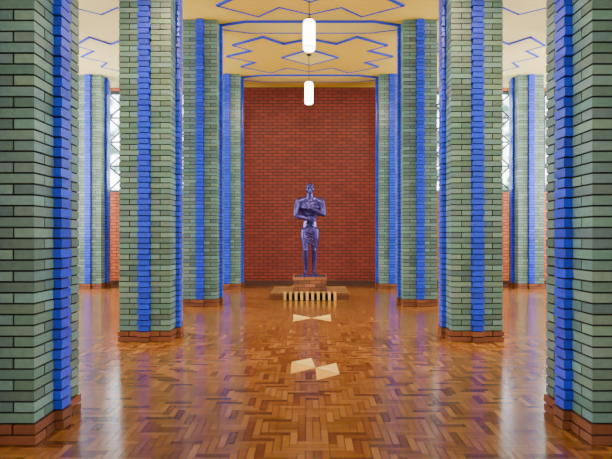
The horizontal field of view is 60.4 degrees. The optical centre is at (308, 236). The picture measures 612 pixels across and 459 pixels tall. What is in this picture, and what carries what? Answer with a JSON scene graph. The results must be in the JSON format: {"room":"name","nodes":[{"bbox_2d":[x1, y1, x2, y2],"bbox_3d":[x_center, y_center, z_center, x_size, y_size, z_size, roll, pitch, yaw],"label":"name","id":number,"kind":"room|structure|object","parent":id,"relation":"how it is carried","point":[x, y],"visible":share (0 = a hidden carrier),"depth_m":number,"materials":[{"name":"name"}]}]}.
{"room":"museum hall","nodes":[
{"label":"museum hall","id":0,"kind":"room"},
{"bbox_2d":[0,285,611,458],"bbox_3d":[0.030,1.302,4.650,17.200,0.004,19.300,0,0,0],"label":"floor","id":1,"kind":"structure","parent":0,"point":[226,388],"depth_m":4.61,"materials":[{"name":"brown wood"}]},
{"bbox_2d":[0,0,80,444],"bbox_3d":[-2.030,-1.385,3.601,0.768,5.370,0.770,0,0,0],"label":"brick column","id":2,"kind":"structure","parent":1,"relation":"on","point":[39,40],"depth_m":3.34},
{"bbox_2d":[77,74,110,288],"bbox_3d":[-5.500,-1.385,13.451,0.768,5.370,0.770,0,0,0],"label":"brick column","id":3,"kind":"structure","parent":1,"relation":"on","point":[94,91],"depth_m":13.13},
{"bbox_2d":[118,0,183,342],"bbox_3d":[-2.030,-1.385,6.841,0.768,5.370,0.770,0,0,0],"label":"brick column","id":4,"kind":"structure","parent":1,"relation":"on","point":[150,31],"depth_m":6.52,"materials":[{"name":"green brick"}]},
{"bbox_2d":[182,18,223,306],"bbox_3d":[-2.030,-1.385,10.161,0.768,5.370,0.770,0,0,0],"label":"brick column","id":5,"kind":"structure","parent":1,"relation":"on","point":[202,39],"depth_m":9.84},
{"bbox_2d":[223,73,243,288],"bbox_3d":[-2.030,-1.385,13.451,0.768,5.370,0.770,0,0,0],"label":"brick column","id":6,"kind":"structure","parent":1,"relation":"on","point":[233,84],"depth_m":13.13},
{"bbox_2d":[270,183,349,300],"bbox_3d":[0.030,0.051,11.510,1.640,2.497,1.520,0,0,0],"label":"statue","id":7,"kind":"object","parent":1,"relation":"on","point":[306,287],"visible":1,"depth_m":11.35,"materials":[{"name":"metal"}]},
{"bbox_2d":[293,314,330,320],"bbox_3d":[0.058,1.298,8.450,0.615,0.002,0.740,0,0,0],"label":"inlay","id":8,"kind":"object","parent":1,"relation":"on","point":[295,317],"visible":1,"depth_m":8.47,"materials":[{"name":"beige wood"}]},
{"bbox_2d":[291,358,338,379],"bbox_3d":[0.059,1.298,5.210,0.468,0.002,0.860,0,0,0],"label":"inlay","id":9,"kind":"object","parent":1,"relation":"on","point":[320,374],"visible":1,"depth_m":5.19,"materials":[{"name":"beige wood"}]},
{"bbox_2d":[375,73,396,288],"bbox_3d":[2.090,-1.385,13.451,0.768,5.370,0.770,0,0,0],"label":"brick column","id":10,"kind":"structure","parent":1,"relation":"on","point":[386,84],"depth_m":13.13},
{"bbox_2d":[396,18,437,306],"bbox_3d":[2.090,-1.385,10.161,0.768,5.370,0.770,0,0,0],"label":"brick column","id":11,"kind":"structure","parent":1,"relation":"on","point":[416,39],"depth_m":9.84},
{"bbox_2d":[438,0,503,342],"bbox_3d":[2.090,-1.385,6.841,0.768,5.370,0.770,0,0,0],"label":"brick column","id":12,"kind":"structure","parent":1,"relation":"on","point":[470,45],"depth_m":6.52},
{"bbox_2d":[508,74,544,288],"bbox_3d":[5.560,-1.385,13.451,0.768,5.370,0.770,0,0,0],"label":"brick column","id":13,"kind":"structure","parent":1,"relation":"on","point":[526,92],"depth_m":13.13,"materials":[{"name":"green brick"}]},
{"bbox_2d":[544,0,611,444],"bbox_3d":[2.090,-1.385,3.601,0.768,5.370,0.770,0,0,0],"label":"brick column","id":14,"kind":"structure","parent":1,"relation":"on","point":[578,399],"depth_m":3.42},
{"bbox_2d":[182,0,438,86],"bbox_3d":[0.030,-4.170,4.650,17.800,0.200,19.900,0,0,0],"label":"ceiling","id":15,"kind":"structure","parent":0,"point":[192,9],"depth_m":10.57,"materials":[{"name":"beige paint"}]},
{"bbox_2d":[304,54,312,104],"bbox_3d":[0.010,-3.490,11.590,0.198,1.120,0.198,0,0,0],"label":"pendant lamp","id":16,"kind":"object","parent":15,"relation":"hanging from","point":[308,85],"visible":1,"depth_m":11.51,"materials":[{"name":"white glass"}]},
{"bbox_2d":[303,0,314,51],"bbox_3d":[0.010,-3.490,8.280,0.198,1.120,0.198,0,0,0],"label":"pendant lamp","id":17,"kind":"object","parent":15,"relation":"hanging from","point":[308,23],"visible":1,"depth_m":8.21,"materials":[{"name":"white glass"}]},
{"bbox_2d":[78,0,546,81],"bbox_3d":[0.030,-4.043,5.285,10.304,0.054,16.906,0,0,0],"label":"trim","id":18,"kind":"structure","parent":15,"relation":"attached to","point":[265,54],"depth_m":10.96,"materials":[{"name":"paint"}]},
{"bbox_2d":[110,87,547,279],"bbox_3d":[0.030,-1.385,14.450,17.200,5.370,0.300,0,0,0],"label":"wall","id":19,"kind":"structure","parent":0,"point":[328,143],"depth_m":14.30,"materials":[{"name":"red brick"}]},
{"bbox_2d":[110,91,182,191],"bbox_3d":[-5.520,-2.600,14.410,5.100,2.760,0.140,0,0,0],"label":"window","id":20,"kind":"structure","parent":19,"relation":"in","point":[115,95],"depth_m":14.46,"materials":[{"name":"glass"}]},
{"bbox_2d":[110,280,547,284],"bbox_3d":[0.030,1.240,14.284,17.160,0.120,0.029,0,0,0],"label":"baseboard","id":21,"kind":"structure","parent":19,"relation":"attached to","point":[113,282],"depth_m":14.27,"materials":[{"name":"brown wood"}]},
{"bbox_2d":[437,91,547,191],"bbox_3d":[5.580,-2.600,14.410,5.100,2.760,0.140,0,0,0],"label":"window","id":22,"kind":"structure","parent":19,"relation":"in","point":[505,95],"depth_m":14.46,"materials":[{"name":"glass"}]},
{"bbox_3d":[-8.720,-1.385,4.650,0.300,5.370,19.900,0,0,0],"label":"wall","id":23,"kind":"structure","parent":0,"visible":0},
{"bbox_2d":[77,9,182,87],"bbox_3d":[-5.470,-4.064,4.650,6.200,0.011,19.300,0,0,0],"label":"ceiling","id":24,"kind":"structure","parent":23,"relation":"attached to","point":[105,27],"depth_m":10.49,"materials":[{"name":"paint"}]},
{"bbox_3d":[8.780,-1.385,4.650,0.300,5.370,19.900,0,0,0],"label":"wall","id":25,"kind":"structure","parent":0,"visible":0},
{"bbox_2d":[437,9,547,87],"bbox_3d":[5.530,-4.064,4.650,6.200,0.011,19.300,0,0,0],"label":"ceiling","id":26,"kind":"structure","parent":25,"relation":"attached to","point":[515,27],"depth_m":10.59,"materials":[{"name":"paint"}]}
]}

